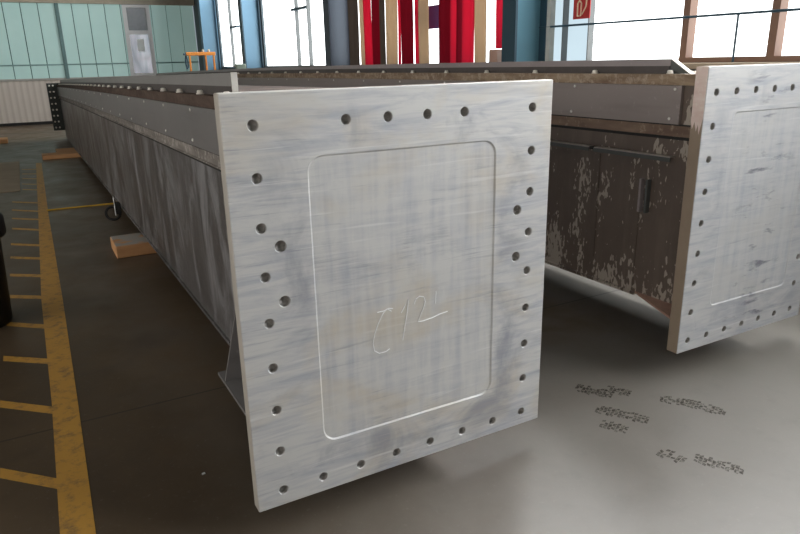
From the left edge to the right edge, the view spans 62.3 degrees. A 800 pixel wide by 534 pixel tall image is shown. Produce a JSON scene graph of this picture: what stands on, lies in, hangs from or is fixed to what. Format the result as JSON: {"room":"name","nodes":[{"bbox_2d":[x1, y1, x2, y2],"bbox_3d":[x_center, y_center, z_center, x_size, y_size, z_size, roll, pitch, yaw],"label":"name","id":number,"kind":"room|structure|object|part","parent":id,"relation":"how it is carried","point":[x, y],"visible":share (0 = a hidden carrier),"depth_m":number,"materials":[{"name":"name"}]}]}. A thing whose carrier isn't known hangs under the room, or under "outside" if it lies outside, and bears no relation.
{"room":"factory hall","nodes":[
{"label":"factory hall","id":0,"kind":"room"},
{"bbox_2d":[226,64,245,68],"bbox_3d":[-3.331,-3.357,13.781,0.443,1.660,0.280,-10,20,-27],"label":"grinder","id":1,"kind":"object","parent":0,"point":[237,66],"visible":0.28,"depth_m":13.51,"materials":[{"name":"green paint"}]},
{"bbox_2d":[0,124,799,533],"bbox_3d":[-4.081,0.358,5.027,14.350,0.200,36.200,-10,20,-27],"label":"floor","id":2,"kind":"structure","parent":0,"point":[630,434],"depth_m":3.12,"materials":[{"name":"concrete"}]},
{"bbox_2d":[0,137,7,143],"bbox_3d":[-9.688,-2.958,15.590,0.790,0.090,0.600,-10,20,-27],"label":"block","id":3,"kind":"object","parent":2,"relation":"on","point":[3,139],"visible":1,"depth_m":15.50,"materials":[{"name":"orange wood"}]},
{"bbox_2d":[0,213,12,327],"bbox_3d":[-2.861,0.010,4.377,0.527,0.800,0.527,-10,20,-27],"label":"waste bin","id":4,"kind":"object","parent":2,"relation":"on","point":[6,315],"visible":1,"depth_m":4.43,"materials":[{"name":"black plastic"}]},
{"bbox_3d":[-2.868,-0.277,4.288,0.527,0.200,0.527,-10,20,-27],"label":"lid","id":5,"kind":"part","parent":4,"relation":"part of","materials":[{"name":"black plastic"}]},
{"bbox_2d":[0,161,19,192],"bbox_3d":[-6.407,-1.498,10.795,0.365,0.010,3.550,-10,20,-27],"label":"board","id":6,"kind":"object","parent":2,"relation":"on","point":[9,171],"visible":1,"depth_m":10.60,"materials":[{"name":"beige wood"}]},
{"bbox_2d":[0,163,95,533],"bbox_3d":[-3.840,-0.329,6.879,0.409,0.001,12.411,-10,19,-27],"label":"floor marking","id":7,"kind":"object","parent":2,"relation":"on","point":[71,482],"depth_m":3.43,"materials":[{"name":"yellow paint"}]},
{"bbox_2d":[42,151,80,159],"bbox_3d":[-6.316,-2.214,12.979,1.245,0.080,0.420,-10,20,-27],"label":"block","id":8,"kind":"object","parent":2,"relation":"on","point":[71,154],"visible":0.54,"depth_m":12.70,"materials":[{"name":"brown wood"}]},
{"bbox_2d":[55,148,75,151],"bbox_3d":[-6.553,-2.383,13.566,0.868,0.064,0.820,-10,20,-27],"label":"block","id":9,"kind":"object","parent":2,"relation":"on","point":[60,149],"visible":0.22,"depth_m":13.51,"materials":[{"name":"brown wood"}]},
{"bbox_2d":[47,203,113,210],"bbox_3d":[-3.809,-0.770,8.275,1.076,0.025,0.030,-10,19,-25],"label":"strap","id":10,"kind":"object","parent":2,"relation":"on","point":[105,203],"visible":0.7,"depth_m":8.19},
{"bbox_2d":[110,233,155,258],"bbox_3d":[-2.257,-0.255,6.336,0.904,0.115,0.430,-10,20,-27],"label":"block","id":11,"kind":"object","parent":2,"relation":"on","point":[128,245],"visible":0.42,"depth_m":6.06,"materials":[{"name":"brown wood"}]},
{"bbox_2d":[46,72,552,511],"bbox_3d":[-3.927,-1.952,9.350,1.324,1.603,16.458,-10,20,-27],"label":"girder","id":12,"kind":"object","parent":11,"relation":"on","point":[369,262],"visible":1,"depth_m":2.45,"materials":[{"name":"metal"}]},
{"bbox_3d":[-7.880,-3.954,16.250,1.270,1.111,0.050,-10,20,-27],"label":"plate","id":13,"kind":"part","parent":12,"relation":"part of","materials":[{"name":"black metal"}]},
{"bbox_2d":[105,197,121,220],"bbox_3d":[-3.054,-0.621,7.033,0.167,0.259,0.105,-10,20,-27],"label":"shackle","id":14,"kind":"object","parent":12,"relation":"attached to","point":[117,206],"visible":1,"depth_m":7.02,"materials":[{"name":"metal"}]},
{"bbox_3d":[-4.280,-2.295,9.019,0.020,0.448,16.290,-10,19,-27],"label":"plate","id":15,"kind":"part","parent":12,"relation":"part of","materials":[{"name":"grey metal"}]},
{"bbox_3d":[-4.367,-2.547,9.258,0.033,0.276,15.180,-10,19,-27],"label":"rail","id":16,"kind":"part","parent":12,"relation":"part of","materials":[{"name":"metal"}]},
{"bbox_3d":[0.028,0.076,2.462,1.276,1.450,0.055,-10,20,-27],"label":"plate","id":17,"kind":"part","parent":12,"relation":"part of","materials":[{"name":"metal"}]},
{"bbox_2d":[183,49,215,70],"bbox_3d":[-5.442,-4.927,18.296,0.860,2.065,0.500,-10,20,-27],"label":"table","id":18,"kind":"object","parent":2,"relation":"on","point":[189,54],"visible":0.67,"depth_m":18.03,"materials":[{"name":"orange paint"}]},
{"bbox_2d":[185,55,188,68],"bbox_3d":[-5.770,-5.536,17.924,0.097,0.372,0.042,-10,20,-27],"label":"cable coil","id":19,"kind":"object","parent":18,"relation":"hanging from","point":[186,57],"visible":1,"depth_m":17.91,"materials":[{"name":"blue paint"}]},
{"bbox_3d":[-5.676,-4.822,18.191,0.044,1.875,0.060,-10,20,-27],"label":"leg","id":20,"kind":"part","parent":18,"relation":"part of","materials":[{"name":"orange paint"}]},
{"bbox_3d":[-5.301,-4.891,18.388,0.044,1.875,0.060,-10,20,-27],"label":"leg","id":21,"kind":"part","parent":18,"relation":"part of","materials":[{"name":"orange paint"}]},
{"bbox_3d":[-5.108,-4.926,18.489,0.044,1.875,0.060,-10,20,-27],"label":"leg","id":22,"kind":"part","parent":18,"relation":"part of","materials":[{"name":"orange paint"}]},
{"bbox_2d":[197,0,221,69],"bbox_3d":[-5.710,-7.962,19.442,0.470,7.190,0.240,-10,20,-27],"label":"steel column","id":23,"kind":"structure","parent":2,"relation":"on","point":[206,9],"depth_m":19.71,"materials":[{"name":"blue metal"}]},
{"bbox_2d":[237,0,263,67],"bbox_3d":[-3.707,-6.929,15.982,0.470,7.190,0.240,-10,20,-27],"label":"steel column","id":24,"kind":"structure","parent":2,"relation":"on","point":[248,10],"depth_m":16.32,"materials":[{"name":"blue metal"}]},
{"bbox_2d":[322,0,349,65],"bbox_3d":[-1.136,-5.604,11.540,0.470,7.190,0.240,-10,20,-27],"label":"steel column","id":25,"kind":"structure","parent":2,"relation":"on","point":[335,12],"depth_m":11.93,"materials":[{"name":"metal"}]},
{"bbox_2d":[347,0,502,64],"bbox_3d":[0.171,-4.134,9.621,0.113,4.970,4.780,-10,20,-27],"label":"curtain","id":26,"kind":"object","parent":25,"relation":"hanging from","point":[462,23],"visible":0.36,"depth_m":9.74,"materials":[{"name":"red fabric"}]},
{"bbox_2d":[489,49,501,61],"bbox_3d":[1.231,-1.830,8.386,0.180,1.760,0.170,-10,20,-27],"label":"cardboard box","id":27,"kind":"object","parent":2,"relation":"on","point":[495,55],"visible":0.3,"depth_m":8.07,"materials":[{"name":"brown cardboard"}]},
{"bbox_2d":[501,0,547,61],"bbox_3d":[1.406,-4.293,7.149,0.470,7.190,0.240,-10,20,-27],"label":"steel column","id":28,"kind":"structure","parent":2,"relation":"on","point":[522,38],"depth_m":7.61,"materials":[{"name":"blue metal"}]},
{"bbox_3d":[-4.325,-2.871,14.782,0.500,0.180,0.400,-10,20,-27],"label":"block","id":29,"kind":"object","parent":2,"relation":"on","visible":0},
{"bbox_2d":[156,59,799,353],"bbox_3d":[-2.067,-2.380,10.388,1.067,1.501,16.400,-10,20,-27],"label":"girder","id":30,"kind":"object","parent":29,"relation":"on","point":[675,187],"visible":0.5,"depth_m":3.68,"materials":[{"name":"metal"}]},
{"bbox_3d":[-2.343,-2.942,10.138,0.033,0.196,15.670,-10,20,-27],"label":"rail","id":31,"kind":"part","parent":30,"relation":"part of","materials":[{"name":"grey metal"}]},
{"bbox_3d":[-2.429,-2.774,10.201,0.020,0.357,16.065,-10,20,-27],"label":"plate","id":32,"kind":"part","parent":30,"relation":"part of","materials":[{"name":"grey metal"}]},
{"bbox_3d":[1.894,-0.328,3.549,1.066,1.454,0.068,-10,20,-27],"label":"plate","id":33,"kind":"part","parent":30,"relation":"part of","materials":[{"name":"metal"}]},
{"bbox_2d":[193,0,695,70],"bbox_3d":[1.968,-4.256,6.973,0.300,7.200,35.900,-10,20,-27],"label":"wall","id":34,"kind":"structure","parent":0,"point":[195,7],"depth_m":19.80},
{"bbox_2d":[218,0,242,66],"bbox_3d":[-4.472,-7.482,17.838,0.110,4.025,3.770,-10,20,-27],"label":"window","id":35,"kind":"structure","parent":34,"relation":"in","point":[228,9],"depth_m":18.82,"materials":[{"name":"glass"}]},
{"bbox_3d":[-5.022,-6.816,19.210,0.010,1.950,1.270,-10,20,-27],"label":"pane","id":36,"kind":"part","parent":35,"relation":"part of","materials":[{"name":"glass"}]},
{"bbox_3d":[-4.374,-6.482,18.092,0.010,1.950,1.400,-10,20,-27],"label":"pane","id":37,"kind":"part","parent":35,"relation":"part of","materials":[{"name":"glass"}]},
{"bbox_2d":[263,0,325,66],"bbox_3d":[-2.185,-6.303,13.887,0.110,4.025,4.940,-10,20,-27],"label":"window","id":38,"kind":"structure","parent":34,"relation":"in","point":[294,29],"depth_m":14.62,"materials":[{"name":"glass"}]},
{"bbox_3d":[-2.754,-5.646,15.293,0.010,1.950,2.360,-10,20,-27],"label":"pane","id":39,"kind":"part","parent":38,"relation":"part of","materials":[{"name":"glass"}]},
{"bbox_3d":[-2.176,-6.305,13.891,0.090,4.025,4.940,-10,20,-27],"label":"frame","id":40,"kind":"part","parent":38,"relation":"part of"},
{"bbox_3d":[-2.014,-5.265,14.015,0.010,1.950,0.690,-10,20,-27],"label":"pane","id":41,"kind":"part","parent":38,"relation":"part of","materials":[{"name":"glass"}]},
{"bbox_3d":[-1.389,-4.942,12.934,0.010,1.950,1.890,-10,20,-27],"label":"pane","id":42,"kind":"part","parent":38,"relation":"part of","materials":[{"name":"glass"}]},
{"bbox_2d":[358,0,501,64],"bbox_3d":[0.376,-4.986,9.473,0.100,4.025,4.880,-10,20,-27],"label":"window","id":43,"kind":"structure","parent":34,"relation":"in","point":[491,4],"depth_m":9.71,"materials":[{"name":"glass"}]},
{"bbox_3d":[-0.213,-4.336,10.902,0.010,1.950,2.240,-10,20,-27],"label":"pane","id":44,"kind":"part","parent":43,"relation":"part of","materials":[{"name":"glass"}]},
{"bbox_2d":[429,4,438,28],"bbox_3d":[0.475,-3.651,9.678,0.020,0.320,0.380,-10,20,-27],"label":"board","id":45,"kind":"object","parent":43,"relation":"attached to","point":[434,9],"visible":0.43,"depth_m":9.62,"materials":[{"name":"purple"}]},
{"bbox_3d":[0.971,-3.726,8.857,0.010,1.950,2.640,-10,20,-27],"label":"pane","id":46,"kind":"part","parent":43,"relation":"part of","materials":[{"name":"glass"}]},
{"bbox_2d":[545,0,555,60],"bbox_3d":[1.679,-4.264,7.054,0.070,4.020,0.060,-10,20,-27],"label":"trim","id":47,"kind":"structure","parent":34,"relation":"attached to","point":[551,4],"depth_m":7.52,"materials":[{"name":"grey metal"}]},
{"bbox_2d":[539,0,799,62],"bbox_3d":[2.862,-3.682,5.108,0.171,4.025,5.020,-10,20,-27],"label":"window","id":48,"kind":"structure","parent":34,"relation":"in","point":[761,37],"depth_m":6.12,"materials":[{"name":"clear glass"}]},
{"bbox_3d":[1.829,-3.283,7.374,0.010,1.950,0.220,-10,20,-27],"label":"pane","id":49,"kind":"part","parent":48,"relation":"part of","materials":[{"name":"glass"}]},
{"bbox_3d":[1.980,-3.205,7.114,0.010,1.950,0.400,-10,20,-27],"label":"pane","id":50,"kind":"part","parent":48,"relation":"part of","materials":[{"name":"glass"}]},
{"bbox_2d":[573,0,590,19],"bbox_3d":[1.940,-2.784,7.074,0.024,0.250,0.250,-10,20,-27],"label":"fire extinguisher sign","id":51,"kind":"object","parent":48,"relation":"attached to","point":[582,8],"visible":1,"depth_m":7.07,"materials":[{"name":"red plastic"}]},
{"bbox_3d":[2.380,-2.999,6.423,0.010,1.950,1.250,-10,20,-27],"label":"pane","id":52,"kind":"part","parent":48,"relation":"part of","materials":[{"name":"glass"}]},
{"bbox_3d":[2.810,-1.964,5.650,0.022,0.416,4.920,-10,20,-27],"label":"pipe rail","id":53,"kind":"part","parent":48,"relation":"part of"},
{"bbox_3d":[2.889,-2.736,5.543,0.010,1.950,0.850,-10,20,-27],"label":"pane","id":54,"kind":"part","parent":48,"relation":"part of","materials":[{"name":"glass"}]},
{"bbox_3d":[2.839,-1.938,5.603,0.018,0.392,0.018,12,22,37],"label":"post","id":55,"kind":"part","parent":48,"relation":"part of","materials":[{"name":"grey metal"}]},
{"bbox_3d":[3.386,-1.548,4.894,0.120,0.045,3.085,-10,20,-27],"label":"brown sill frame","id":56,"kind":"part","parent":48,"relation":"part of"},
{"bbox_3d":[3.302,-2.524,4.831,0.010,1.950,0.850,-10,20,-27],"label":"pane","id":57,"kind":"part","parent":48,"relation":"part of","materials":[{"name":"glass"}]},
{"bbox_2d":[682,62,799,68],"bbox_3d":[6.028,-0.070,0.130,0.220,0.053,18.400,-10,20,-27],"label":"trim","id":58,"kind":"structure","parent":34,"relation":"attached to","point":[688,65],"depth_m":5.62,"materials":[{"name":"white metal"}]},
{"bbox_3d":[-12.958,-7.589,18.736,13.950,7.200,0.200,-10,20,-27],"label":"wall","id":59,"kind":"structure","parent":0,"visible":0},
{"bbox_2d":[0,121,52,126],"bbox_3d":[-12.829,-4.162,19.689,13.920,0.085,0.038,-10,20,-27],"label":"baseboard","id":60,"kind":"structure","parent":59,"relation":"attached to","point":[42,122],"depth_m":20.37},
{"bbox_2d":[0,80,59,123],"bbox_3d":[-12.557,-4.844,19.649,12.600,1.220,0.028,-10,20,-27],"label":"wall panel","id":61,"kind":"object","parent":59,"relation":"attached to","point":[20,101],"depth_m":20.21,"materials":[{"name":"beige metal"}]},
{"bbox_2d":[0,75,149,81],"bbox_3d":[-12.416,-5.477,19.517,12.930,0.060,0.068,-10,20,-27],"label":"trim","id":62,"kind":"structure","parent":59,"relation":"attached to","point":[37,79],"depth_m":20.30,"materials":[{"name":"grey paint"}]},
{"bbox_2d":[0,0,193,5],"bbox_3d":[-12.445,-7.804,18.752,12.930,0.520,0.158,-10,20,-27],"label":"trim","id":63,"kind":"structure","parent":59,"relation":"attached to","point":[123,2],"depth_m":20.65,"materials":[{"name":"grey metal"}]},
{"bbox_2d":[0,2,198,79],"bbox_3d":[-12.460,-6.533,19.196,12.900,2.210,0.160,-10,20,-27],"label":"window","id":64,"kind":"structure","parent":59,"relation":"in","point":[38,40],"depth_m":20.52,"materials":[{"name":"teal glass"}]},
{"bbox_3d":[-12.439,-5.876,19.388,12.900,0.040,0.023,-10,20,-27],"label":"tie rail","id":65,"kind":"part","parent":64,"relation":"part of","materials":[{"name":"metal"}]},
{"bbox_2d":[121,5,156,75],"bbox_3d":[-8.393,-7.290,21.342,0.820,2.150,0.130,-10,20,-27],"label":"door","id":66,"kind":"structure","parent":59,"relation":"in","point":[136,18],"depth_m":21.32,"materials":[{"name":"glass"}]},
{"bbox_3d":[-8.414,-7.919,21.160,0.580,0.680,0.020,-10,20,-27],"label":"pane","id":67,"kind":"part","parent":66,"relation":"part of","materials":[{"name":"grey glass"}]},
{"bbox_3d":[-8.392,-6.912,21.473,0.580,1.190,0.020,-10,20,-27],"label":"pane","id":68,"kind":"part","parent":66,"relation":"part of","materials":[{"name":"white glass"}]}
]}

